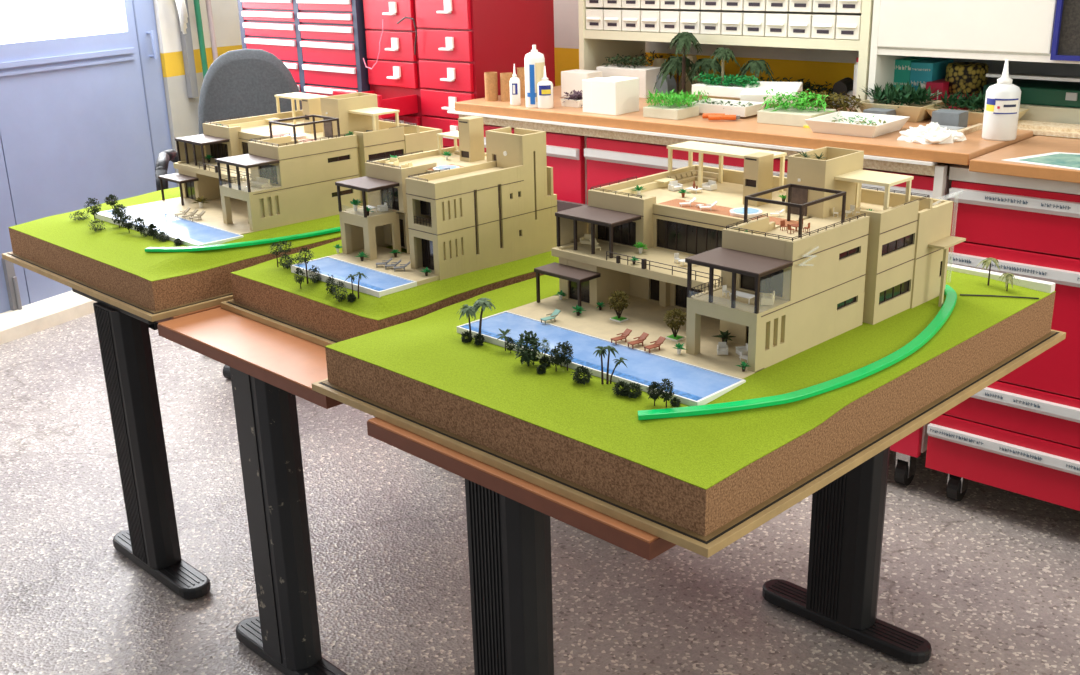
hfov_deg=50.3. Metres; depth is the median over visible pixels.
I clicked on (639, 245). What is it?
potted plant
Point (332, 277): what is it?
bush
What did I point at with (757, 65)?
palm
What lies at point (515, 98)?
glue bottle
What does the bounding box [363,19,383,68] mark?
cable
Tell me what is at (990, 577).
floor
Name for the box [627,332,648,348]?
lounger
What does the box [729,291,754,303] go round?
table
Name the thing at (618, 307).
tree
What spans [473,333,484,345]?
bush
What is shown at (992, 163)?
countertop
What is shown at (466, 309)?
palm
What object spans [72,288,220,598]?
desk
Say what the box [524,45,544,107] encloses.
glue bottle
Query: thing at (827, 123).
tray
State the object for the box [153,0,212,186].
wall
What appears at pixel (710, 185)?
armchair
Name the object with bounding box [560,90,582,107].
tray
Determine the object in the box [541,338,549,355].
tree
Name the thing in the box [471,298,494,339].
palm
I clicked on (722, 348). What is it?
armchair
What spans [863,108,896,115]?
box
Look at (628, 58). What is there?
plants
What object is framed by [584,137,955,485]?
base cabinet
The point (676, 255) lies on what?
chair
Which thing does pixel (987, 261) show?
palm
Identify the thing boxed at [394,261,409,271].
lounger
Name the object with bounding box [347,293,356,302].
bush
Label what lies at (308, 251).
tree
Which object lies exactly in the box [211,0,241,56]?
wall
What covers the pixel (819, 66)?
wall
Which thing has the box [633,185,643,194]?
potted plant
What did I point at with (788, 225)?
chair
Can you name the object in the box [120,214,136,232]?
tree
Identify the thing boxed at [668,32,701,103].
palm
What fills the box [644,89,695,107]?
plants
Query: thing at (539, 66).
print
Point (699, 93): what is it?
plants
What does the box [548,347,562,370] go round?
tree
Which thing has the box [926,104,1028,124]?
tray
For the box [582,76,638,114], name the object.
foam box
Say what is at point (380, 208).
armchair
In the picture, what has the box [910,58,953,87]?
carton
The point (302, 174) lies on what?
villa
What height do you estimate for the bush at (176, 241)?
0.017 m
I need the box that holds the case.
[983,79,1079,107]
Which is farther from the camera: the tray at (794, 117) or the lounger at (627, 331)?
the tray at (794, 117)
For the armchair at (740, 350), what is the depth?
1.74 m
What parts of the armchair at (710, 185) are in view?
seat, backrest, armrest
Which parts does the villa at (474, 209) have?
post, post, railing, railing, railing, post, post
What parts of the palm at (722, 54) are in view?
crown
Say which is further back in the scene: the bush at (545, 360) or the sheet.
the sheet
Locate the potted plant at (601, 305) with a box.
[597,302,604,309]
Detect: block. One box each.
[643,103,698,119]
[653,75,680,96]
[692,82,745,97]
[740,81,802,103]
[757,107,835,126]
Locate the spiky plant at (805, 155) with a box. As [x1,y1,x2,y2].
[796,150,815,158]
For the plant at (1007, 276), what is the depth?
2.06 m
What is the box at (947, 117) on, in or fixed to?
on the countertop at (745, 129)
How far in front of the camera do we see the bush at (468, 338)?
1.86 m
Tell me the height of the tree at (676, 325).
0.050 m
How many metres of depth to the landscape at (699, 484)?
1.69 m
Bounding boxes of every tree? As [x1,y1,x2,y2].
[84,198,101,221]
[104,194,118,207]
[109,208,126,227]
[112,204,127,217]
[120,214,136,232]
[132,217,147,234]
[147,223,157,235]
[269,243,283,266]
[277,241,293,257]
[294,267,306,288]
[296,247,313,283]
[506,336,514,352]
[513,330,541,365]
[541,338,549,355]
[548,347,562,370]
[555,342,567,366]
[561,341,573,370]
[606,290,629,322]
[647,381,662,405]
[659,379,674,406]
[663,308,686,341]
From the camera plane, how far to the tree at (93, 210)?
2.76 m
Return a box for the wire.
[960,294,1038,298]
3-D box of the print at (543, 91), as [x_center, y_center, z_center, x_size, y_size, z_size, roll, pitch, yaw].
[0.019,-0.767,3.595,0.029,0.014,0.004,-3,19,-6]
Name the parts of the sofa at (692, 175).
backrest, seat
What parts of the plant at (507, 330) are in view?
crown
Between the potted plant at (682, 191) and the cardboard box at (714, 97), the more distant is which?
the cardboard box at (714, 97)
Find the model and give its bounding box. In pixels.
[652,55,701,92]
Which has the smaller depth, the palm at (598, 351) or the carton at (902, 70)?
the palm at (598, 351)
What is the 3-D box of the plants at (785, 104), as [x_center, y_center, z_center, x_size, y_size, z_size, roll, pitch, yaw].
[0.717,-0.664,3.218,0.229,0.053,0.166,15,25,40]
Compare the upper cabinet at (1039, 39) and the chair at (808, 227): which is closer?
the chair at (808, 227)
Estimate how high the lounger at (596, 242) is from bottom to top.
0.016 m
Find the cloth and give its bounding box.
[175,0,187,33]
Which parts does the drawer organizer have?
drawer, drawer, drawer, drawer, drawer, drawer, drawer, drawer, drawer, drawer, drawer, drawer, drawer, drawer, drawer, drawer, drawer, drawer, drawer, drawer, drawer, drawer, drawer, drawer, drawer, drawer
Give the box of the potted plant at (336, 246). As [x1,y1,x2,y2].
[334,244,341,252]
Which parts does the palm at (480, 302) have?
crown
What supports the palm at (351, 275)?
on the landscape at (266, 293)
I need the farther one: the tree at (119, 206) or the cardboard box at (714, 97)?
the cardboard box at (714, 97)
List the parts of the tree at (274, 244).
crown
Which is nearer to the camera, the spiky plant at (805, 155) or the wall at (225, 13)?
the spiky plant at (805, 155)
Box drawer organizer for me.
[578,0,873,112]
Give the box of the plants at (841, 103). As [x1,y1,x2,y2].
[797,91,865,111]
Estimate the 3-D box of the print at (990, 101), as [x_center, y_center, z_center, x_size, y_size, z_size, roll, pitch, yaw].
[1.117,-0.585,2.852,0.002,0.015,0.028,-11,21,-25]
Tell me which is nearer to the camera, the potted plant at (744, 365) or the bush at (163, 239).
the potted plant at (744, 365)
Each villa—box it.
[158,92,442,231]
[335,116,557,279]
[534,141,965,372]
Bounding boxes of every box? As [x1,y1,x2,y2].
[561,69,601,97]
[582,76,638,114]
[596,64,662,97]
[699,95,739,100]
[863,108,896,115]
[931,109,968,127]
[1020,104,1079,123]
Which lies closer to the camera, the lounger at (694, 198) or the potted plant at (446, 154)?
the lounger at (694, 198)
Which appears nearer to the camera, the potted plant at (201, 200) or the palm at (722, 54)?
the potted plant at (201, 200)
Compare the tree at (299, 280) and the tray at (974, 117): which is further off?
the tray at (974, 117)
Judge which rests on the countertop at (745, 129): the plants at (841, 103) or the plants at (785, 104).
the plants at (841, 103)
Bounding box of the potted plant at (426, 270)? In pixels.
[420,267,431,275]
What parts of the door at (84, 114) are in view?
pane, handle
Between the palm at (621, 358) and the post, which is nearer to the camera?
the palm at (621, 358)
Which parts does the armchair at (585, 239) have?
seat, backrest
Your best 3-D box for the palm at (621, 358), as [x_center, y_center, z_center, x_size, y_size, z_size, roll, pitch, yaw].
[0.114,0.051,1.658,0.023,0.043,0.025,-7,20,-16]
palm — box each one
[344,274,356,293]
[353,272,365,298]
[457,304,478,338]
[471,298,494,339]
[593,346,606,383]
[601,346,617,383]
[610,357,626,383]
[653,56,700,94]
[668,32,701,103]
[686,58,726,82]
[710,47,740,84]
[739,59,773,81]
[977,257,999,285]
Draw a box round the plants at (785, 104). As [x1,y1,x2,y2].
[760,89,833,111]
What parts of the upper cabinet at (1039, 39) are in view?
panel, door, door, panel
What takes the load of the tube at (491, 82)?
on the countertop at (745, 129)
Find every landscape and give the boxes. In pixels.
[2,187,340,321]
[220,240,558,346]
[312,264,1065,557]
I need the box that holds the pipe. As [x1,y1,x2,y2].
[193,0,207,78]
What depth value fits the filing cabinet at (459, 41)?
3.96 m
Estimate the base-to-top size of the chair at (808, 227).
0.015 m
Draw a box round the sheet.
[1003,152,1079,169]
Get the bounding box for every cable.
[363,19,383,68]
[397,16,416,54]
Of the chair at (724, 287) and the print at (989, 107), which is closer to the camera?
the chair at (724, 287)
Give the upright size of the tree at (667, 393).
0.044 m
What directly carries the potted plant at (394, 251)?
on the landscape at (266, 293)
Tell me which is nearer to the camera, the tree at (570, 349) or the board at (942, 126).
the tree at (570, 349)
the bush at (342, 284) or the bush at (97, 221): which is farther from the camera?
the bush at (97, 221)
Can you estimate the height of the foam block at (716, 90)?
0.031 m
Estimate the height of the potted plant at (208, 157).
0.021 m
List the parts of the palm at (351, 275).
crown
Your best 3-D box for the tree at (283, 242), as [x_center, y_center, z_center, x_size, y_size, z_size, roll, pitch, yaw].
[-0.532,-0.179,2.404,0.037,0.049,0.039,17,26,42]
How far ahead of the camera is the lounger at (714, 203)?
1.98 m
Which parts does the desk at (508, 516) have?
rib panel, leg, rib panel, leg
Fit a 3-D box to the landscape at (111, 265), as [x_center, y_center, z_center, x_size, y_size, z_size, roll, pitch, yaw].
[-0.692,-0.285,2.894,0.821,0.111,0.999,17,26,42]
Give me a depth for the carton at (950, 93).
3.24 m
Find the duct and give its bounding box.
[177,0,198,97]
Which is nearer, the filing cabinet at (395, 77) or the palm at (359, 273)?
the palm at (359, 273)
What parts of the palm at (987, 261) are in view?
crown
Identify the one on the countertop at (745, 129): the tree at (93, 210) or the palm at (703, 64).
the palm at (703, 64)
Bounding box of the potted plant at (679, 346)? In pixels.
[674,343,686,353]
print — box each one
[512,83,517,94]
[529,65,534,103]
[535,62,544,101]
[539,85,550,95]
[541,89,550,93]
[986,97,1017,112]
[986,104,993,111]
[987,98,995,104]
[995,98,1018,100]
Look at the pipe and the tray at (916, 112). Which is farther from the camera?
the pipe
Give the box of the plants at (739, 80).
[694,71,759,87]
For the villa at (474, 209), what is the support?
on the landscape at (266, 293)
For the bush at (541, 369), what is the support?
on the landscape at (699, 484)
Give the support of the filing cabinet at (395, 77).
on the floor
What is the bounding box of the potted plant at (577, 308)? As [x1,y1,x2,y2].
[572,305,585,315]
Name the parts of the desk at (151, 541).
rib panel, leg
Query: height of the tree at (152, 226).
0.038 m
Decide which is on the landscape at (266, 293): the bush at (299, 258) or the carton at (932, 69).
the bush at (299, 258)
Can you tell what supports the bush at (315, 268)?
on the landscape at (266, 293)
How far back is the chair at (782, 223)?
1.84 m
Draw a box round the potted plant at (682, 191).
[679,189,690,197]
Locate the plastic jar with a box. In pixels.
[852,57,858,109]
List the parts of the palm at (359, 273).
crown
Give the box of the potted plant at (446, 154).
[442,151,450,159]
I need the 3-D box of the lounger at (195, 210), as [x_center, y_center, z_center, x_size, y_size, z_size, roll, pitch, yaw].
[-0.828,-0.292,2.725,0.037,0.019,0.015,-16,24,-36]
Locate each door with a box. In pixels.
[0,0,176,303]
[0,139,29,312]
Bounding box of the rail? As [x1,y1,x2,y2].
[459,114,937,175]
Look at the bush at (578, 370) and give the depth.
1.67 m
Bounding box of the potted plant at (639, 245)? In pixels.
[633,241,646,252]
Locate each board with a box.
[557,200,586,211]
[940,125,964,129]
[1017,120,1079,138]
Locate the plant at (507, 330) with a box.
[496,328,509,350]
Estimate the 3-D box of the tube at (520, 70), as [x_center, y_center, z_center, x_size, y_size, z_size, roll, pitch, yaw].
[-0.055,-0.859,3.881,0.043,0.098,0.043,15,25,40]
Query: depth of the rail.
3.35 m
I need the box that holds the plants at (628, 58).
[602,54,653,67]
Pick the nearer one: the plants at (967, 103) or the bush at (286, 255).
the bush at (286, 255)
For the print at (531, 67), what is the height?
0.123 m
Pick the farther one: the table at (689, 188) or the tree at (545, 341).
the table at (689, 188)
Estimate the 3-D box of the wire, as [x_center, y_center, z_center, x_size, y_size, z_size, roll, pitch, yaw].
[0.809,-0.073,2.031,0.143,0.015,0.010,-2,19,-2]
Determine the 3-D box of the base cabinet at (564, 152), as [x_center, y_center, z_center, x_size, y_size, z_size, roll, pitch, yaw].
[0.121,-0.329,4.028,0.526,0.872,0.572,15,25,40]
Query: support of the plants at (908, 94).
in the tray at (916, 112)
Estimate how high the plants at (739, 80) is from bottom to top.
0.036 m
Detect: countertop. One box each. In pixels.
[447,85,1042,165]
[969,136,1079,182]
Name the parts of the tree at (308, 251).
crown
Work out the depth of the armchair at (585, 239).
2.05 m
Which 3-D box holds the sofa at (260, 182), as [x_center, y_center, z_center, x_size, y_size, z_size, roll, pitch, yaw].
[-0.637,-0.352,2.617,0.050,0.018,0.023,17,26,42]
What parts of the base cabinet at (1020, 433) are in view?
drawer, drawer, bench strip, drawer, drawer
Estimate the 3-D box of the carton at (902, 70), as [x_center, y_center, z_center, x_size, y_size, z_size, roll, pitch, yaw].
[1.095,-0.785,3.395,0.060,0.077,0.141,15,25,40]
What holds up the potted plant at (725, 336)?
on the landscape at (699, 484)
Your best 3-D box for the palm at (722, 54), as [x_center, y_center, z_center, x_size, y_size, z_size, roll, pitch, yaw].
[0.564,-0.798,3.538,0.092,0.180,0.096,17,26,42]
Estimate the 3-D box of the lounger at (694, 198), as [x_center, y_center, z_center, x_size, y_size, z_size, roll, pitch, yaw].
[0.259,-0.237,2.017,0.028,0.015,0.012,-4,19,-6]
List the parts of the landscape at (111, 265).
baseboard, acrylic strip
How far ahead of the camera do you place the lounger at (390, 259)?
2.27 m
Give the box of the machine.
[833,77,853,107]
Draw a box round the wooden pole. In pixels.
[205,0,217,61]
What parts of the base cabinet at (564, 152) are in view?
handle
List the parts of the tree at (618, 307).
crown, planter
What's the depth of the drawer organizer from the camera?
3.55 m
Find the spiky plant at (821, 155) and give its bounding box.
[814,152,823,159]
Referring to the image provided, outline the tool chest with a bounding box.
[237,0,369,95]
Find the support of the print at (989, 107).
on the glue bottle at (1002, 99)
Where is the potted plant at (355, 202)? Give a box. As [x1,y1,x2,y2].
[350,198,360,210]
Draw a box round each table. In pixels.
[685,187,702,193]
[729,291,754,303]
[739,355,747,362]
[791,224,798,230]
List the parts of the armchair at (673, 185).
armrest, backrest, seat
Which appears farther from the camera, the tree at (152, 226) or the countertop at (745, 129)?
the countertop at (745, 129)
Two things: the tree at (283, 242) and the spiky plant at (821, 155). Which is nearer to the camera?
the spiky plant at (821, 155)
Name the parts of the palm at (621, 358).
crown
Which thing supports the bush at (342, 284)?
on the landscape at (266, 293)
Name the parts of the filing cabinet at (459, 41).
drawer, drawer, handle, drawer, handle, drawer, drawer, handle, handle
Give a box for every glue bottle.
[510,64,520,105]
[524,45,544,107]
[537,66,553,108]
[982,59,1020,140]
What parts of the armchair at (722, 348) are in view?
backrest, seat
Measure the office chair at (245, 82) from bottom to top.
1.096 m
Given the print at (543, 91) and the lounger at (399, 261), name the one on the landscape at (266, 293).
the lounger at (399, 261)
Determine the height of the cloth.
0.219 m
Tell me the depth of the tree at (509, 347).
1.80 m
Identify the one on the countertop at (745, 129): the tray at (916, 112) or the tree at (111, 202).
the tray at (916, 112)
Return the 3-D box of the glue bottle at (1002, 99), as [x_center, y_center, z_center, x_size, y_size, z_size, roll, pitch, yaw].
[1.153,-0.593,2.868,0.083,0.195,0.084,15,25,40]
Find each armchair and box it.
[377,202,387,211]
[385,158,398,165]
[401,162,412,167]
[580,234,590,244]
[668,181,682,190]
[702,180,716,190]
[717,342,727,354]
[736,343,747,355]
[761,291,774,305]
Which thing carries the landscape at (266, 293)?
on the desk at (269, 366)
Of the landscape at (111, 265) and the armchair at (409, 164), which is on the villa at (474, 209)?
the armchair at (409, 164)
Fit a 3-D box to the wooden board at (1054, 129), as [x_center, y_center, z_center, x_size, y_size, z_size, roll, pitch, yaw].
[1.529,-0.495,2.855,0.770,0.020,0.104,15,25,40]
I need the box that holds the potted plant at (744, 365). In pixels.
[735,361,749,371]
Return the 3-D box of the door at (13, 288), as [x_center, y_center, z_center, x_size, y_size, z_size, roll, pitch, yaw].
[-2.380,-0.896,3.960,0.084,2.050,1.075,9,22,28]
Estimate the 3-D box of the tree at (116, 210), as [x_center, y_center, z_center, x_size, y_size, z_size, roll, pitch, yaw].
[-0.988,-0.280,2.694,0.039,0.052,0.043,8,21,26]
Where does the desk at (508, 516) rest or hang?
on the floor
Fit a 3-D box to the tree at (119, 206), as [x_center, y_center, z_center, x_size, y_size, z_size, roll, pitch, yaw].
[-1.000,-0.294,2.743,0.038,0.049,0.043,-1,19,1]
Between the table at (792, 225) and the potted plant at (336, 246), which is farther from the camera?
the potted plant at (336, 246)
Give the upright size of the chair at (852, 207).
0.015 m
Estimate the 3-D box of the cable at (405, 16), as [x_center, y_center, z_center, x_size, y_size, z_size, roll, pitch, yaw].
[-0.463,-1.053,4.015,0.106,0.128,0.008,17,26,42]
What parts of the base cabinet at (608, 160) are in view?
drawer, drawer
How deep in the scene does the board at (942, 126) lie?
2.99 m
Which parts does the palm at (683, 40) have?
crown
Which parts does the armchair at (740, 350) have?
seat, armrest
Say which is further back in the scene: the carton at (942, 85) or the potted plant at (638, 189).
the carton at (942, 85)
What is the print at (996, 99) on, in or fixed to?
on the glue bottle at (1002, 99)
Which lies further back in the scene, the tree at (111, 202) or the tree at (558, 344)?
the tree at (111, 202)
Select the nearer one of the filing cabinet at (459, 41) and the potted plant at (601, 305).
the potted plant at (601, 305)
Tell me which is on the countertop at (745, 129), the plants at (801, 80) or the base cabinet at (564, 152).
the plants at (801, 80)
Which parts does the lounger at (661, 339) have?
seat, backrest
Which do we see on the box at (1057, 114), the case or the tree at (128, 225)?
the case
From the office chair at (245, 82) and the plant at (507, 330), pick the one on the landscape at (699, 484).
the plant at (507, 330)
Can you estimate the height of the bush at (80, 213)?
0.023 m
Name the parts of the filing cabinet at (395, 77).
drawer, drawer, handle, drawer, handle, drawer, handle, drawer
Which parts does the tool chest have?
handle, handle, drawer, handle, drawer, handle, drawer, drawer, drawer, handle, handle, handle, drawer, handle, drawer, handle, drawer, handle, drawer, handle, drawer, drawer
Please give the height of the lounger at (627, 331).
0.018 m
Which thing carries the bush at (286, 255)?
on the landscape at (266, 293)
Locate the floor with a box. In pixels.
[0,313,1079,674]
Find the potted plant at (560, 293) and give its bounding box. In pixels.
[552,290,565,299]
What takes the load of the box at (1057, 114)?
on the countertop at (745, 129)
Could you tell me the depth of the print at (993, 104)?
2.84 m
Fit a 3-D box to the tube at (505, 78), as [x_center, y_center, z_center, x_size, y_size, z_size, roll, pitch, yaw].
[-0.109,-0.828,3.808,0.043,0.090,0.043,15,25,40]
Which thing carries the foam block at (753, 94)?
on the countertop at (745, 129)
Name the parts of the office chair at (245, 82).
armrest, backrest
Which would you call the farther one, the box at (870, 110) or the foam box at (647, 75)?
the foam box at (647, 75)
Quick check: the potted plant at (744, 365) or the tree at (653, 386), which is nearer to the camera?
the tree at (653, 386)
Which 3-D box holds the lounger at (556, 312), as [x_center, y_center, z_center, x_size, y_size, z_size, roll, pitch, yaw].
[0.018,-0.035,1.917,0.034,0.018,0.014,-15,23,-34]
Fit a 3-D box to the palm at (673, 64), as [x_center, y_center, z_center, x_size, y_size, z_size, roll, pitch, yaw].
[0.445,-0.833,3.706,0.151,0.143,0.143,6,20,20]
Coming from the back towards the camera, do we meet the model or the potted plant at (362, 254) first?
the model
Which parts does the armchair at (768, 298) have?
armrest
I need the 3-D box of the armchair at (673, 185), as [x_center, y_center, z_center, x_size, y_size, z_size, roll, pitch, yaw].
[0.253,-0.283,2.149,0.022,0.015,0.018,-10,21,-23]
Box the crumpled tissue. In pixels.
[897,122,966,143]
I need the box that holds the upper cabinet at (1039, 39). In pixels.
[867,0,1079,103]
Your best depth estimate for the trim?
4.68 m
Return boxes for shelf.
[877,47,1079,63]
[986,73,1079,81]
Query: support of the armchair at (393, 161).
on the villa at (474, 209)
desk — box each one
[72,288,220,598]
[157,307,347,674]
[367,417,931,674]
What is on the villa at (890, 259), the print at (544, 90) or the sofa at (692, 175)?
the sofa at (692, 175)
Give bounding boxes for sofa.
[250,177,270,187]
[667,170,718,183]
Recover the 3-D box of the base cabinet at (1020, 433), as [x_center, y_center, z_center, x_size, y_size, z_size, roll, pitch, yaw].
[1.606,0.057,2.749,1.140,0.898,0.573,15,25,40]
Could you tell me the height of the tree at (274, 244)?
0.056 m
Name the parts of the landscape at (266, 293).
baseboard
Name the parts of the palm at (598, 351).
crown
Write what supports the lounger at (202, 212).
on the landscape at (111, 265)
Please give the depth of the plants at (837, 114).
3.06 m
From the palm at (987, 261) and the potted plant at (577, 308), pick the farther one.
the palm at (987, 261)
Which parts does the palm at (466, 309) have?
crown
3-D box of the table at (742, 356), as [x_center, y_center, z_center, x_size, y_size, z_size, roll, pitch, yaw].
[0.307,0.032,1.720,0.016,0.006,0.012,17,26,42]
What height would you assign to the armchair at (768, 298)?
0.015 m
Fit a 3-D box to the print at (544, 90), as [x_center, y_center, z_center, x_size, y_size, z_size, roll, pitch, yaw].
[0.015,-0.773,3.600,0.030,0.031,0.023,15,25,40]
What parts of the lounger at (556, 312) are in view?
seat, backrest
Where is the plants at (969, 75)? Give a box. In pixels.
[945,62,988,93]
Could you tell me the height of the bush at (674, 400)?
0.013 m
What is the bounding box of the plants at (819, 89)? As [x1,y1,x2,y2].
[797,81,851,106]
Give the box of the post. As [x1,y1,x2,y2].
[932,165,947,199]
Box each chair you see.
[155,48,301,378]
[674,253,679,262]
[722,285,729,295]
[780,220,786,230]
[787,224,793,233]
[803,223,809,232]
[848,205,854,214]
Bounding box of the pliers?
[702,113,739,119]
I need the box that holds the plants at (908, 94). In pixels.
[858,81,944,107]
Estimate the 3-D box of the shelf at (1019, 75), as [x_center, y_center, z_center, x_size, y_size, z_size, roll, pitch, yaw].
[1.647,-0.633,2.895,0.960,0.032,0.260,15,25,40]
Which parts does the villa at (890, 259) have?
post, post, post, post, post, post, railing, door, railing, post, post, post, post, railing, post, post, post, post, post, post, post, pergola frame, railing, door, post, post, railing, post, post, post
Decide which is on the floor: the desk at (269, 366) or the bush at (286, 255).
the desk at (269, 366)
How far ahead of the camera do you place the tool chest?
4.37 m
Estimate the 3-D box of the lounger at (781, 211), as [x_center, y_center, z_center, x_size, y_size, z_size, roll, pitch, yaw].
[0.398,-0.209,1.931,0.023,0.012,0.009,0,19,5]
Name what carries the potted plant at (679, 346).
on the landscape at (699, 484)
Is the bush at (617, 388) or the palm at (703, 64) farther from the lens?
the palm at (703, 64)
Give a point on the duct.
(186, 39)
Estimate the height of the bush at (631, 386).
0.022 m
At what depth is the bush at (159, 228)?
2.58 m
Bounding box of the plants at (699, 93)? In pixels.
[688,90,711,103]
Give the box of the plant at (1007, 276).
[998,273,1017,290]
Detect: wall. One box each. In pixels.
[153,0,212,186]
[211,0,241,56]
[553,0,1076,138]
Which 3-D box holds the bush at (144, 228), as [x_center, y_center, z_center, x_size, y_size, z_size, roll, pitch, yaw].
[-0.890,-0.241,2.609,0.038,0.024,0.037,17,26,42]
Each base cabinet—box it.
[483,124,589,203]
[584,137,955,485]
[925,164,1079,510]
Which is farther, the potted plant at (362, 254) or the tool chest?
the tool chest
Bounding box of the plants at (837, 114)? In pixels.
[835,114,875,123]
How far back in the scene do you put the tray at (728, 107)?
3.37 m
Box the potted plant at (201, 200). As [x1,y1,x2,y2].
[193,196,207,207]
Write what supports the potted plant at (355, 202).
on the villa at (474, 209)
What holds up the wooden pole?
on the floor
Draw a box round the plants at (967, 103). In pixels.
[939,86,985,112]
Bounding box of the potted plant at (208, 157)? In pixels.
[205,154,212,162]
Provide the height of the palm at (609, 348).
0.058 m
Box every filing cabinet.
[333,0,422,125]
[415,0,554,147]
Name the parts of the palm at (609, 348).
crown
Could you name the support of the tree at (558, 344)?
on the landscape at (699, 484)
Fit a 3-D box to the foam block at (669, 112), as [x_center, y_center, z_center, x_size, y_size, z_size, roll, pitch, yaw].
[0.386,-0.667,3.393,0.125,0.030,0.110,15,25,40]
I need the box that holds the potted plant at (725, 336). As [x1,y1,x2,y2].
[713,330,735,344]
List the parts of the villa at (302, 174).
post, post, post, post, post, post, post, railing, railing, post, railing, post, post, post, post, post, post, post, railing, pergola frame, post, door, post, post, post, railing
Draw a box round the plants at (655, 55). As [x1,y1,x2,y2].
[636,50,671,65]
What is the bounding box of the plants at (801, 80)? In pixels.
[718,76,816,104]
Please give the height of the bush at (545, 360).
0.018 m
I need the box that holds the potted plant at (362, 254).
[355,251,368,260]
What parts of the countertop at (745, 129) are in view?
bench strip, wooden strip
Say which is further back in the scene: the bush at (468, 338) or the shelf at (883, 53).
the shelf at (883, 53)
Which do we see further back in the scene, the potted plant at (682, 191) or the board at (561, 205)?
the board at (561, 205)
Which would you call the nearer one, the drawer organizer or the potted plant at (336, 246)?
the potted plant at (336, 246)
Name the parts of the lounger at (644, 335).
seat, backrest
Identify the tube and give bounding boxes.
[484,72,497,100]
[500,72,512,101]
[517,67,524,97]
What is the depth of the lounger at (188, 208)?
2.74 m
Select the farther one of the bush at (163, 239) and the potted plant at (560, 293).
the bush at (163, 239)
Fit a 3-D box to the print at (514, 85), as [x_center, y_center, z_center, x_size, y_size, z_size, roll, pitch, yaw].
[-0.081,-0.796,3.690,0.014,0.035,0.011,15,25,40]
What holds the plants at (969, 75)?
on the carton at (950, 93)
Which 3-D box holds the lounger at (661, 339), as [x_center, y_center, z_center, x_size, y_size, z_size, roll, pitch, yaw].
[0.177,0.011,1.773,0.034,0.018,0.014,-14,23,-33]
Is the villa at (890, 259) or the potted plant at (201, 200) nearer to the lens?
the villa at (890, 259)
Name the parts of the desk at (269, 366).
rib panel, leg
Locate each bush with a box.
[69,211,89,220]
[88,219,105,231]
[140,226,153,236]
[152,228,164,239]
[156,231,169,241]
[174,238,182,245]
[278,254,292,268]
[284,255,304,268]
[307,265,320,282]
[325,274,336,293]
[332,281,347,301]
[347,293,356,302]
[461,330,473,342]
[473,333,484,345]
[536,364,545,374]
[539,355,550,366]
[571,366,592,384]
[612,379,629,395]
[624,382,642,397]
[670,397,680,406]
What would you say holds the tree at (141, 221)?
on the landscape at (111, 265)
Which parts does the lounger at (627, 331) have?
seat, backrest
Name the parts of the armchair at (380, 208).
armrest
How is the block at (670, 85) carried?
on the countertop at (745, 129)
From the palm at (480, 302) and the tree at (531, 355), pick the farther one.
the palm at (480, 302)
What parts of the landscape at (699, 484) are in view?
acrylic strip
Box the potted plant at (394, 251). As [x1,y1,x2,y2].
[389,249,401,256]
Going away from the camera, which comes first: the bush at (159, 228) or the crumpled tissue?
the bush at (159, 228)
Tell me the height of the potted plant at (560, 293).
0.017 m
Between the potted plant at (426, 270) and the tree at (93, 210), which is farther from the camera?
the tree at (93, 210)
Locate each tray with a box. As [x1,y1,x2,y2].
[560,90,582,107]
[690,98,764,116]
[805,111,909,137]
[857,99,943,121]
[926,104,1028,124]
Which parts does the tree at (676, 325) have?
planter, crown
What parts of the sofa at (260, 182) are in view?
seat, backrest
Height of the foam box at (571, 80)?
0.085 m
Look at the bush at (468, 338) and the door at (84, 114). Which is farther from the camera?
the door at (84, 114)
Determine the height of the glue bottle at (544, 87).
0.130 m
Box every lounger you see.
[174,207,190,217]
[182,209,197,219]
[189,211,205,220]
[376,258,391,266]
[385,260,400,267]
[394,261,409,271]
[540,309,560,323]
[589,238,600,250]
[611,328,631,344]
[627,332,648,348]
[644,336,665,352]
[679,197,695,206]
[699,201,716,210]
[770,209,783,216]
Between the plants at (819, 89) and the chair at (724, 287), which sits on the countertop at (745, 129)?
the plants at (819, 89)
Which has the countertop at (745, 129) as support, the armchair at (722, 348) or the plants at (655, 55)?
the plants at (655, 55)
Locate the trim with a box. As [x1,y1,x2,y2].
[0,291,95,344]
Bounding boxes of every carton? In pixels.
[893,56,931,86]
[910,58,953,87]
[926,78,949,99]
[942,93,982,109]

